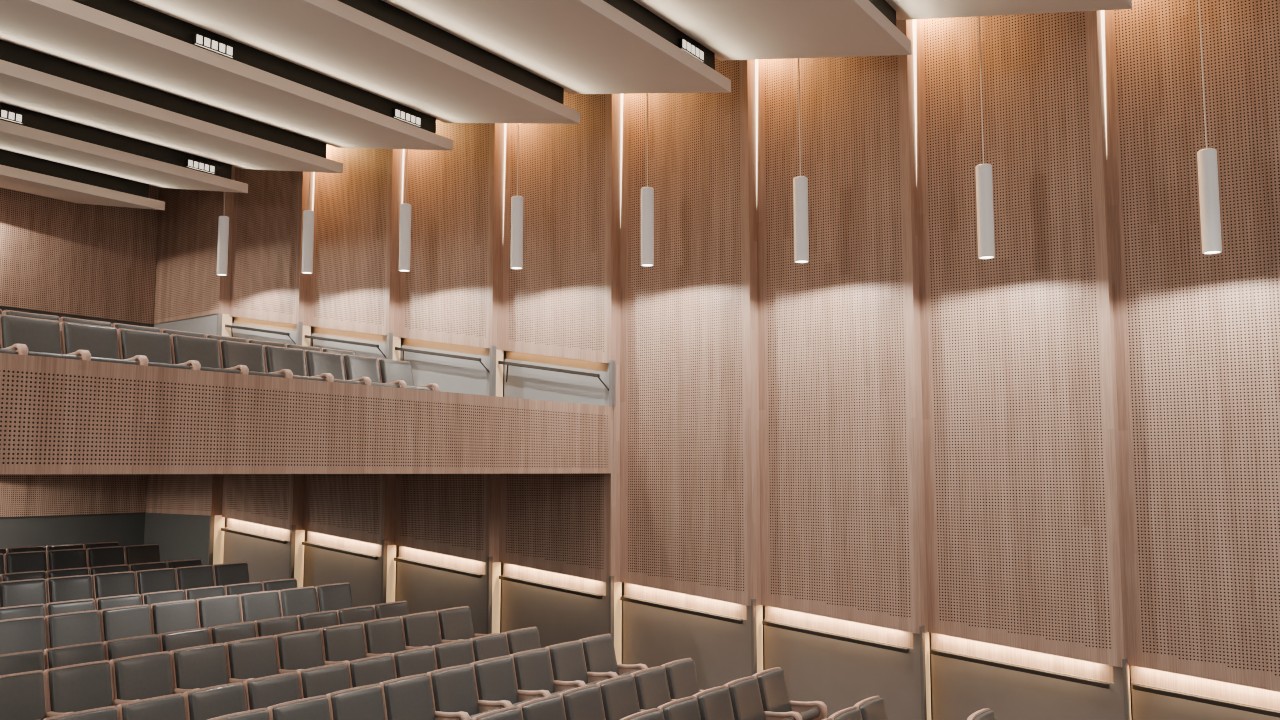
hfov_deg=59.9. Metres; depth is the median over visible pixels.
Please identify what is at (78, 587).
seat
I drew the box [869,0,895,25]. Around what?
track
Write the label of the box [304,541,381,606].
wall
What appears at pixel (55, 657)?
seat
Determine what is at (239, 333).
wall
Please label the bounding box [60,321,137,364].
seat
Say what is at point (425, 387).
seat cushion
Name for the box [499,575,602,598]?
handrail
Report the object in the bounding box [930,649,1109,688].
handrail
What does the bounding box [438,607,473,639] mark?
backrest cushion
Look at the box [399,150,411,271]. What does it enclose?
pendant lamp
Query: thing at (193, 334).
seat
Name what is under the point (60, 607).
seat
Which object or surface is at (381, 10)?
track
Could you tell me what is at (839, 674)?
wall
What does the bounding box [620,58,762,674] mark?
acoustic panel
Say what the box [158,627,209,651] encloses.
seat
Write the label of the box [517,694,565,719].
seat
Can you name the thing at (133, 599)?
seat
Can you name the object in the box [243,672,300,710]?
seat
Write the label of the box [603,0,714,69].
track
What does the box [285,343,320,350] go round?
seat
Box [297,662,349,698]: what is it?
seat
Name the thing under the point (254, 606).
seat
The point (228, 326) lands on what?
handrail
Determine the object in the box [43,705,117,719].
seat
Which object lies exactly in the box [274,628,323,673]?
seat
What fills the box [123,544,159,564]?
seat
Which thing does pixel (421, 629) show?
seat
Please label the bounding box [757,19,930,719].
acoustic panel
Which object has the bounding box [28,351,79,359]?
seat cushion
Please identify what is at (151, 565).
seat
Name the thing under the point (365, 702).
seat
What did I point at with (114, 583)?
seat
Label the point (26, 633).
seat
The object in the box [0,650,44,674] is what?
seat
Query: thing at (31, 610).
seat
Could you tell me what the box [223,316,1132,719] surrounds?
wall
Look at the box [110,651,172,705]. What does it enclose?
seat
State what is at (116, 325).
seat
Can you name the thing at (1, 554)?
seat
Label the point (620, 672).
seat cushion
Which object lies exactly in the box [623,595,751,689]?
wall
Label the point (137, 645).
seat
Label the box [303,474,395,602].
acoustic panel
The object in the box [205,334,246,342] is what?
seat
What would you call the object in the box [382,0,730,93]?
ceiling panel
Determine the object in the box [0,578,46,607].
seat
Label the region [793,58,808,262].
pendant lamp
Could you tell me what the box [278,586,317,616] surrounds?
seat
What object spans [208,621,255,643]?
seat
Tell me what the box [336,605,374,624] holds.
seat
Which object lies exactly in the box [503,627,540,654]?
seat
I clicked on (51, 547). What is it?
backrest cushion
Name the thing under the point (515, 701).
seat cushion
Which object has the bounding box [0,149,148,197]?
track
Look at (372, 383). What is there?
seat cushion
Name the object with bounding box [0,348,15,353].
seat
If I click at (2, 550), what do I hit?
seat
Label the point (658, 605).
handrail
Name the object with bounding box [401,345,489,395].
wall
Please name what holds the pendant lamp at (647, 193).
hanging from the ceiling
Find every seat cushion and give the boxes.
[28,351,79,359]
[91,357,137,364]
[148,362,190,369]
[200,367,239,373]
[248,371,283,377]
[293,375,325,380]
[333,379,363,384]
[371,382,398,387]
[406,385,431,390]
[470,708,501,717]
[512,697,540,705]
[551,687,575,694]
[586,678,608,684]
[618,670,638,675]
[790,708,819,719]
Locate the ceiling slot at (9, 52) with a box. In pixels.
[0,39,326,157]
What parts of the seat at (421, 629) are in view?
armrest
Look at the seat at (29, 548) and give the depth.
15.91 m
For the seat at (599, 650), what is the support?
on the floor
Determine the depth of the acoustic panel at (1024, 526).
13.14 m
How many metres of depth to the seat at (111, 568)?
14.78 m
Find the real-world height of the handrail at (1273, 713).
0.218 m
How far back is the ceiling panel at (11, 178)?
18.85 m
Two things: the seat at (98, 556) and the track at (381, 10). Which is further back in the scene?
the seat at (98, 556)
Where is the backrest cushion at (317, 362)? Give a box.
[306,351,344,379]
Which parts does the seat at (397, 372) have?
armrest, armrest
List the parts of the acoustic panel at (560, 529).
corner post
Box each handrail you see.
[221,528,287,543]
[225,324,295,344]
[302,542,378,559]
[304,335,385,357]
[394,557,482,577]
[395,347,489,373]
[498,361,608,390]
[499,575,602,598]
[620,596,742,623]
[762,621,908,653]
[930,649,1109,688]
[1132,684,1279,717]
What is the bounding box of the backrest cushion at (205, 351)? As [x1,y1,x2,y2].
[173,335,220,367]
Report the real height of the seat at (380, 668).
0.957 m
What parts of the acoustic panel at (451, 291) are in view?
corner post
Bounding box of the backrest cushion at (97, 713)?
[53,708,117,719]
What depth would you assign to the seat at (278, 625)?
12.06 m
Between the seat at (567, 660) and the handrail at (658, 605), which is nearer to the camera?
the seat at (567, 660)
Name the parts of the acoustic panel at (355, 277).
corner post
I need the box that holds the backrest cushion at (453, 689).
[431,666,478,717]
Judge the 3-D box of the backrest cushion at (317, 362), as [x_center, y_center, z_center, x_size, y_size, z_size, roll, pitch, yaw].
[-3.637,0.170,12.851,0.193,0.520,0.504,-4,-7,33]
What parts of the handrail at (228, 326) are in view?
rail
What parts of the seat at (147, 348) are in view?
armrest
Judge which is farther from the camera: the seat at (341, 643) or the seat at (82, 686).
the seat at (341, 643)
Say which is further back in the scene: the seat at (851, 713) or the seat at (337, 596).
the seat at (337, 596)
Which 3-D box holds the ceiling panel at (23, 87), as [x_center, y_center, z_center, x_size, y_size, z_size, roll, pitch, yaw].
[-11.085,-3.926,9.465,2.420,0.493,20.160,-4,-7,33]
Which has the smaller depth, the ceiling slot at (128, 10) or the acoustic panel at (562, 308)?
the ceiling slot at (128, 10)
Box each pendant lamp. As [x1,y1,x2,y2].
[216,193,228,275]
[301,172,313,273]
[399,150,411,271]
[510,123,522,268]
[641,93,653,266]
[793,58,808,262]
[975,16,994,258]
[1197,0,1221,253]
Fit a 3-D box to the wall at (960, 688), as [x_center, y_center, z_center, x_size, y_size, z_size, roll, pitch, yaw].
[4.468,4.162,12.852,2.279,1.498,0.070,-5,-7,39]
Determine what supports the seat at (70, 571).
on the floor
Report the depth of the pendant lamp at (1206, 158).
11.28 m
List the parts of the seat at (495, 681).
panel, armrest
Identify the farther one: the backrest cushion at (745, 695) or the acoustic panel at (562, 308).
the acoustic panel at (562, 308)
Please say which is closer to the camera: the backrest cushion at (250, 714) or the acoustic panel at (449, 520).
the backrest cushion at (250, 714)
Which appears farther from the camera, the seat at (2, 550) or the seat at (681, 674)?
the seat at (2, 550)
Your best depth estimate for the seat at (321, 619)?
12.54 m
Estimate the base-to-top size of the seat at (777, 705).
0.957 m
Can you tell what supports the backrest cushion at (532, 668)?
on the seat at (532, 668)
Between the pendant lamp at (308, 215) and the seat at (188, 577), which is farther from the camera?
the pendant lamp at (308, 215)
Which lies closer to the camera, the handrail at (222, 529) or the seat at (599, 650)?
the seat at (599, 650)
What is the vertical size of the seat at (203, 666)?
0.957 m
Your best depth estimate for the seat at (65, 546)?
16.39 m
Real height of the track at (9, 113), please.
0.265 m
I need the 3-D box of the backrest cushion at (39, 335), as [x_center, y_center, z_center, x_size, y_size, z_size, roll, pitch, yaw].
[-5.483,-0.117,10.001,0.193,0.520,0.504,-4,-7,33]
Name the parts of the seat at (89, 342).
armrest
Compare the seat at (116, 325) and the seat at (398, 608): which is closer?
the seat at (116, 325)
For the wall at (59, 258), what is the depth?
21.39 m
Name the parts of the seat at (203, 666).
armrest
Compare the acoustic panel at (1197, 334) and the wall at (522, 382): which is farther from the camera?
the wall at (522, 382)
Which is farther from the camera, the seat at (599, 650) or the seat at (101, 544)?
the seat at (101, 544)
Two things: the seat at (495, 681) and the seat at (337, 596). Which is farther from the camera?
the seat at (337, 596)
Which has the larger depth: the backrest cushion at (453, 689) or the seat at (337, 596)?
the seat at (337, 596)
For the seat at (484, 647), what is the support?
on the floor
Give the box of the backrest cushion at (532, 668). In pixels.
[513,649,554,695]
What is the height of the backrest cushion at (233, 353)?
0.520 m
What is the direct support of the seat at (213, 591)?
on the floor
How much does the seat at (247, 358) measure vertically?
0.957 m
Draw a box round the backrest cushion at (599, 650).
[582,635,618,676]
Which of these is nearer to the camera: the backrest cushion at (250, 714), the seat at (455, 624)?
the backrest cushion at (250, 714)
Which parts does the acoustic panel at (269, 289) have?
corner post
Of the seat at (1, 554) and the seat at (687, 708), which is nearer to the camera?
the seat at (687, 708)
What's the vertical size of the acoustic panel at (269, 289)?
6.730 m
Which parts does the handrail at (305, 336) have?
rail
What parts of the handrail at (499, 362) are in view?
rail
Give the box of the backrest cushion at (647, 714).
[629,710,663,719]
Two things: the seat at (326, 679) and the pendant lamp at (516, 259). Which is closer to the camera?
the seat at (326, 679)
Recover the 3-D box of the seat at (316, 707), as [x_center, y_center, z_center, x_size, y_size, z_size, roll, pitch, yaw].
[-2.470,3.085,8.373,0.546,0.957,0.599,-4,-7,33]
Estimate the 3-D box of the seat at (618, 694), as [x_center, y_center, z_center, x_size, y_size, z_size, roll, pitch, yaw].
[-0.073,3.436,10.181,0.546,0.957,0.599,-4,-7,33]
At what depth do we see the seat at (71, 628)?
11.18 m
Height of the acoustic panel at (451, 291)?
6.730 m
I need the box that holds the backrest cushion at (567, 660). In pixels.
[549,642,587,685]
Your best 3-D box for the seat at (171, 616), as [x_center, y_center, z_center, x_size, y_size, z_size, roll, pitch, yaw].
[-4.979,3.119,12.032,0.546,0.957,0.599,-4,-7,33]
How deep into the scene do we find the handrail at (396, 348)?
18.00 m
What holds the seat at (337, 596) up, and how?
on the floor
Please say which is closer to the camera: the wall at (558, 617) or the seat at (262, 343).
the seat at (262, 343)
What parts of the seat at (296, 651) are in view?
armrest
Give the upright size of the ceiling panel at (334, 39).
0.493 m
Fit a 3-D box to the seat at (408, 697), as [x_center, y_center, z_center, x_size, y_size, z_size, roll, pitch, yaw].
[-1.854,3.181,9.323,0.546,0.957,0.599,-4,-7,33]
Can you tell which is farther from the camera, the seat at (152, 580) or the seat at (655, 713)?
the seat at (152, 580)
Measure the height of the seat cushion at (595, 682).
0.237 m
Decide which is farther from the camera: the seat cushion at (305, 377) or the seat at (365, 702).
the seat cushion at (305, 377)
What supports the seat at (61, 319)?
on the balcony
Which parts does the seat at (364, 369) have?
armrest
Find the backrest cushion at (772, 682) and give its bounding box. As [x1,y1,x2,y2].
[757,669,791,716]
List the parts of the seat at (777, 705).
panel, armrest, panel, armrest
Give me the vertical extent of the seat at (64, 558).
0.957 m
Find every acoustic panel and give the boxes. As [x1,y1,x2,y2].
[145,474,224,564]
[154,166,234,336]
[222,474,304,587]
[229,167,314,345]
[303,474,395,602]
[309,145,404,360]
[394,474,500,633]
[399,120,505,396]
[499,473,621,663]
[502,91,622,440]
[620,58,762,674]
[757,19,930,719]
[912,10,1130,719]
[1100,0,1279,709]
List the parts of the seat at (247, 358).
armrest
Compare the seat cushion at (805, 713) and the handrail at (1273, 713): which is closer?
the seat cushion at (805, 713)
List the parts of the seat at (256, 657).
armrest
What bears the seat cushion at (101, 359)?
on the seat at (89, 342)
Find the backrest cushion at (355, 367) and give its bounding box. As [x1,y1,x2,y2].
[344,355,380,382]
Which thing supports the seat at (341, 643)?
on the floor
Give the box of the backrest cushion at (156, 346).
[121,329,171,363]
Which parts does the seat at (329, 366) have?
armrest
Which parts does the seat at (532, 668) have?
panel, armrest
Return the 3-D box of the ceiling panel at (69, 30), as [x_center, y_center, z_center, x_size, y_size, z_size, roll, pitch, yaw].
[-9.178,-4.050,8.243,2.420,0.493,20.160,-4,-7,33]
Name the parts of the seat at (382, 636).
armrest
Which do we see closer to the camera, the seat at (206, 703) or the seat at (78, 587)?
the seat at (206, 703)
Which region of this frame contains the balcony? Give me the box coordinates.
[0,353,619,474]
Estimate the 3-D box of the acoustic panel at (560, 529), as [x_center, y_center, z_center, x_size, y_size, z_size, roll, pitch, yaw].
[-1.277,3.492,16.577,2.293,3.580,0.306,-4,-7,34]
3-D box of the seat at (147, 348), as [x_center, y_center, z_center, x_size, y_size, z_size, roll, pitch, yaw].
[-4.758,0.172,10.829,0.546,0.957,0.599,-4,-7,33]
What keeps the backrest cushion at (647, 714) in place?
on the seat at (655, 713)
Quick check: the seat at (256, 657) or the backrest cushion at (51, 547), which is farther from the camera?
the backrest cushion at (51, 547)
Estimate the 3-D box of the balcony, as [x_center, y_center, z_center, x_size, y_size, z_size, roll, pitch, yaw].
[-11.252,0.322,10.018,11.650,1.410,22.620,-4,-7,33]
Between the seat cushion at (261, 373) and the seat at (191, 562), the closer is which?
the seat cushion at (261, 373)
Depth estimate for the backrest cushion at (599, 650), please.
11.81 m
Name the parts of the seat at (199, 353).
armrest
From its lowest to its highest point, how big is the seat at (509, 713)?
0.957 m
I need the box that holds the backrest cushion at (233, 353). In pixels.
[221,341,265,372]
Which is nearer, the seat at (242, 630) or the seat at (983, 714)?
the seat at (983, 714)
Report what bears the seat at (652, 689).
on the floor
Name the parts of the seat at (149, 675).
armrest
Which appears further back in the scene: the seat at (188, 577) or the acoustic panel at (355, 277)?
the acoustic panel at (355, 277)
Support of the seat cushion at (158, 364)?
on the seat at (147, 348)
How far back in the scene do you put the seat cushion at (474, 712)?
9.98 m
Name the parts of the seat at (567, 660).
panel, armrest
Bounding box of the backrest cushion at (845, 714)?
[834,709,862,719]
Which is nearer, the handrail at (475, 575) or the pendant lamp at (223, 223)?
the handrail at (475, 575)
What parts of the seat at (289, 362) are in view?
armrest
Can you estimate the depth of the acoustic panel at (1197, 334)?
12.14 m
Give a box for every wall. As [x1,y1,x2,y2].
[0,185,159,548]
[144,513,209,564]
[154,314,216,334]
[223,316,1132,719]
[223,527,289,582]
[232,323,295,343]
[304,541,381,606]
[311,333,386,358]
[396,557,486,633]
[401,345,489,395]
[501,575,608,647]
[504,359,613,410]
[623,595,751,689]
[764,619,921,719]
[931,648,1124,719]
[1131,682,1279,719]
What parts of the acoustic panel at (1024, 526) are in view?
corner post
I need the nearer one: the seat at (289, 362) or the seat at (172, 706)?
the seat at (172, 706)
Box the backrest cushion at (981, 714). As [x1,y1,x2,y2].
[973,710,995,719]
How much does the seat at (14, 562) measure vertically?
0.957 m
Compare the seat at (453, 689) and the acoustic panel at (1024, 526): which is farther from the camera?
the acoustic panel at (1024, 526)
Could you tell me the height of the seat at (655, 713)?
0.957 m
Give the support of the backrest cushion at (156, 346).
on the seat at (147, 348)
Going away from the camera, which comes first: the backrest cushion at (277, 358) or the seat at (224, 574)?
the backrest cushion at (277, 358)
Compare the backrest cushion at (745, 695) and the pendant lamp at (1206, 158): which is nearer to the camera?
the backrest cushion at (745, 695)
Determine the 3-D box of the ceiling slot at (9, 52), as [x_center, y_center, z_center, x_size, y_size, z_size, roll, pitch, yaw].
[-10.223,-4.044,8.752,0.050,0.265,19.880,-4,-7,33]
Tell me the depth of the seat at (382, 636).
11.96 m
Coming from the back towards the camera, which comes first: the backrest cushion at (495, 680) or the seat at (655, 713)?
the backrest cushion at (495, 680)
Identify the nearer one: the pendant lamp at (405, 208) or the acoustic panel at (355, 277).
the pendant lamp at (405, 208)
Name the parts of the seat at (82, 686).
armrest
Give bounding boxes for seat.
[0,314,79,359]
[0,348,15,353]
[0,548,5,554]
[0,553,3,573]
[0,571,45,581]
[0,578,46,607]
[0,604,44,619]
[0,616,46,654]
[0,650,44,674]
[0,670,45,719]
[2,310,59,322]
[4,551,46,572]
[6,546,45,552]
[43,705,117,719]
[44,642,104,668]
[44,660,112,717]
[45,567,88,578]
[45,575,92,602]
[45,599,94,615]
[45,610,100,648]
[46,544,83,550]
[46,548,86,569]
[59,316,111,326]
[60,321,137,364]
[83,542,118,548]
[86,546,124,567]
[88,564,128,574]
[91,571,135,598]
[94,594,141,609]
[99,604,150,641]
[103,634,159,660]
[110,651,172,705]
[112,323,159,332]
[117,328,190,369]
[117,693,185,719]
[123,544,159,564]
[128,562,165,571]
[134,568,175,594]
[141,590,184,604]
[149,599,197,634]
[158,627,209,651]
[160,329,204,337]
[166,559,201,567]
[169,334,239,373]
[170,643,227,693]
[174,565,213,589]
[183,682,246,719]
[184,586,224,599]
[195,595,240,627]
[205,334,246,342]
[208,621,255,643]
[208,708,269,719]
[212,562,249,585]
[218,340,283,377]
[224,582,261,595]
[224,635,277,683]
[238,590,280,621]
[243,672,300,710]
[246,339,284,346]
[254,615,298,636]
[261,578,297,590]
[263,345,325,380]
[267,695,330,719]
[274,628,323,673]
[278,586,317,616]
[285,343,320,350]
[297,610,337,630]
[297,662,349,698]
[304,350,363,384]
[315,582,352,611]
[319,622,365,664]
[321,348,354,354]
[326,683,384,719]
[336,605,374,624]
[342,354,398,387]
[346,654,394,687]
[361,616,404,657]
[372,601,408,618]
[378,358,438,390]
[379,673,434,719]
[391,646,435,678]
[399,611,440,649]
[427,664,501,719]
[432,639,473,669]
[436,606,495,643]
[469,633,508,661]
[470,655,540,712]
[471,706,521,719]
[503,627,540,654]
[510,647,575,701]
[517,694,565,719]
[546,640,608,691]
[559,684,604,719]
[579,634,647,682]
[596,674,639,719]
[620,708,663,719]
[631,666,670,711]
[657,696,700,719]
[661,658,703,700]
[692,686,734,719]
[723,676,791,719]
[752,667,826,719]
[828,706,862,719]
[854,696,887,719]
[967,708,995,719]
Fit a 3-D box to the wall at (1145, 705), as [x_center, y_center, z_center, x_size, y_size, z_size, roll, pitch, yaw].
[6.374,4.130,11.620,2.279,1.314,0.070,-5,-7,39]
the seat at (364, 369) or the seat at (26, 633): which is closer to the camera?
the seat at (26, 633)
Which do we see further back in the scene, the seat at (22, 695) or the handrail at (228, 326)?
the handrail at (228, 326)
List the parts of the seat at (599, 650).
panel, armrest, panel, armrest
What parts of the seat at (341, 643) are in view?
armrest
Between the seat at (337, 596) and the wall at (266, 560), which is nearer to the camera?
the seat at (337, 596)
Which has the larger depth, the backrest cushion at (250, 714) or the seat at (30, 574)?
the seat at (30, 574)
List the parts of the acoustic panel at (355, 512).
corner post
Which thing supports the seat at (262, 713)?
on the floor
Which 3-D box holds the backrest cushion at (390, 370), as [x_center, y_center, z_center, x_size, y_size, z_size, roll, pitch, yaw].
[-3.021,0.266,13.801,0.193,0.520,0.504,-4,-7,33]
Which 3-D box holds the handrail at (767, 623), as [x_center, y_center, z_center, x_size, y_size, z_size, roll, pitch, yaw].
[2.458,3.512,14.121,2.080,0.218,0.101,-5,-7,39]
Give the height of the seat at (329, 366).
0.957 m
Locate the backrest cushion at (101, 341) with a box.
[64,323,118,358]
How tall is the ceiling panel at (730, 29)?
0.493 m
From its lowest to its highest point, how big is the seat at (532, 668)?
0.957 m
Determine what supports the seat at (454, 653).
on the floor
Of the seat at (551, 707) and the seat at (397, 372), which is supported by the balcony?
the seat at (397, 372)
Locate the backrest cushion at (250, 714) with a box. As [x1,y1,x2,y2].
[221,710,269,719]
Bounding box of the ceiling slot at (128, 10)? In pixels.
[72,0,435,133]
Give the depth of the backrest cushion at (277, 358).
12.37 m
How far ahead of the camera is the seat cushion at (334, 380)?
12.66 m
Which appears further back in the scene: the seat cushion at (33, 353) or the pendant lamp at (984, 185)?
the pendant lamp at (984, 185)
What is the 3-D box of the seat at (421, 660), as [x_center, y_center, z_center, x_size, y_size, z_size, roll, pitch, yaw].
[-2.097,3.332,10.823,0.546,0.957,0.599,-4,-7,33]
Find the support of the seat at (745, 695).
on the floor
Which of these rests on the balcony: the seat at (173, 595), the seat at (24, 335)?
the seat at (24, 335)
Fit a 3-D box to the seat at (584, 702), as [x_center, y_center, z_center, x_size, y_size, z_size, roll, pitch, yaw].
[-0.381,3.388,9.707,0.546,0.957,0.599,-4,-7,33]
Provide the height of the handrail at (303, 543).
0.218 m
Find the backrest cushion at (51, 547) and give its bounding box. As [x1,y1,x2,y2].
[49,545,82,549]
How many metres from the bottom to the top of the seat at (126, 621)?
0.957 m
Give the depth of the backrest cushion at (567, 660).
11.34 m
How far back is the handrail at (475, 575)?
17.75 m
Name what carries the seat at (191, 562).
on the floor
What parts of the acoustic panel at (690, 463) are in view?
corner post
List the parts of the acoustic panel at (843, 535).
corner post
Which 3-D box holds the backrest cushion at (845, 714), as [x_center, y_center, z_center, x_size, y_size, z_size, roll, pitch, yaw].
[1.841,3.347,9.662,0.193,0.520,0.504,-4,-7,33]
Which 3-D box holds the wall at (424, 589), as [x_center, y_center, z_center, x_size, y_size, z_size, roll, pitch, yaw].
[-3.158,4.290,17.778,2.279,2.234,0.070,-5,-7,39]
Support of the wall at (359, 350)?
attached to the acoustic panel at (355, 277)
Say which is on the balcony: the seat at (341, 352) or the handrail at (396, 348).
the seat at (341, 352)
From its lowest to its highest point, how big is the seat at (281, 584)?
0.957 m
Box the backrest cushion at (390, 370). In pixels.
[379,359,413,385]
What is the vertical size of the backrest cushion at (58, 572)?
0.520 m
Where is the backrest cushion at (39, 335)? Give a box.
[1,316,60,353]
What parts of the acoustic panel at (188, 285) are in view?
corner post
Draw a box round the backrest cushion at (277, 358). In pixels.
[265,346,306,375]
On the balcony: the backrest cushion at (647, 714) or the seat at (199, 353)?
the seat at (199, 353)
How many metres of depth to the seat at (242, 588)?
14.13 m
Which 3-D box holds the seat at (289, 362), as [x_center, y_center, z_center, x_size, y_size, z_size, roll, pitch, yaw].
[-3.835,0.315,12.254,0.546,0.957,0.599,-4,-7,33]
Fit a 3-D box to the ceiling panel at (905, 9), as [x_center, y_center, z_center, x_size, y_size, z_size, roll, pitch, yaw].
[-1.553,-4.543,3.353,2.420,0.493,20.160,-4,-7,33]
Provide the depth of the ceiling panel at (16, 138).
17.10 m
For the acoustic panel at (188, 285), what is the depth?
22.03 m
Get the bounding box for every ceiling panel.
[0,0,452,149]
[0,59,342,172]
[0,120,247,192]
[0,165,164,209]
[130,0,579,123]
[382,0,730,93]
[634,0,911,60]
[885,0,1131,19]
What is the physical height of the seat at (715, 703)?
0.957 m
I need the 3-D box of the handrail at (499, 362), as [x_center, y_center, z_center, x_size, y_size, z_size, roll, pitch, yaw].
[-1.325,0.257,16.841,2.209,0.621,0.206,-4,-7,38]
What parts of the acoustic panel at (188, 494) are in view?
corner post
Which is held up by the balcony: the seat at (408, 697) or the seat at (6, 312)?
the seat at (6, 312)
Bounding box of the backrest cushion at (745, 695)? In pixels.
[729,678,764,719]
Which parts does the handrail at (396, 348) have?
rail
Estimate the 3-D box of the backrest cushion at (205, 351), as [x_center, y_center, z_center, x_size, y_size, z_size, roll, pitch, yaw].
[-4.560,0.026,11.426,0.193,0.520,0.504,-4,-7,33]
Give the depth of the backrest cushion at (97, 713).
8.19 m
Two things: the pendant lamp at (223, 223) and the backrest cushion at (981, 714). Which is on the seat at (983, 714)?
the backrest cushion at (981, 714)
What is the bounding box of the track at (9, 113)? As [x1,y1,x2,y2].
[0,102,231,178]
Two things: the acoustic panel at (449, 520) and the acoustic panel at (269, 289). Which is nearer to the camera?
the acoustic panel at (449, 520)
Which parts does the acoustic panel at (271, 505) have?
corner post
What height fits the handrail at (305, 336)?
0.622 m
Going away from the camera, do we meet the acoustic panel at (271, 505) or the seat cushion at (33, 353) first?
the seat cushion at (33, 353)
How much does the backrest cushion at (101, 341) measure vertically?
0.520 m
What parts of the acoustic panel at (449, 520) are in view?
corner post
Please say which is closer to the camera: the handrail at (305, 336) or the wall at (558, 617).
the wall at (558, 617)
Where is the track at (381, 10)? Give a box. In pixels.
[338,0,563,104]
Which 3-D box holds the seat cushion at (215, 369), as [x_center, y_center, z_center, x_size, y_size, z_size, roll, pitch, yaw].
[-4.420,0.209,11.317,0.415,0.237,0.492,-4,-7,33]
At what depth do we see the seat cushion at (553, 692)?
10.77 m
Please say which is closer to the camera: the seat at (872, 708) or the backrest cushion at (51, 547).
the seat at (872, 708)
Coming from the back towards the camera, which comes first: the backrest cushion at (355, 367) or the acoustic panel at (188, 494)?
the acoustic panel at (188, 494)
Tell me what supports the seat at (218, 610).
on the floor
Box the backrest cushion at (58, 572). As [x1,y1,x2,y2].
[48,569,87,577]
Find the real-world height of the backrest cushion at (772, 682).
0.520 m
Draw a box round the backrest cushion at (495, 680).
[474,657,518,706]
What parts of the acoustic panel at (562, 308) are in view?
corner post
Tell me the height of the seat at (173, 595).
0.957 m

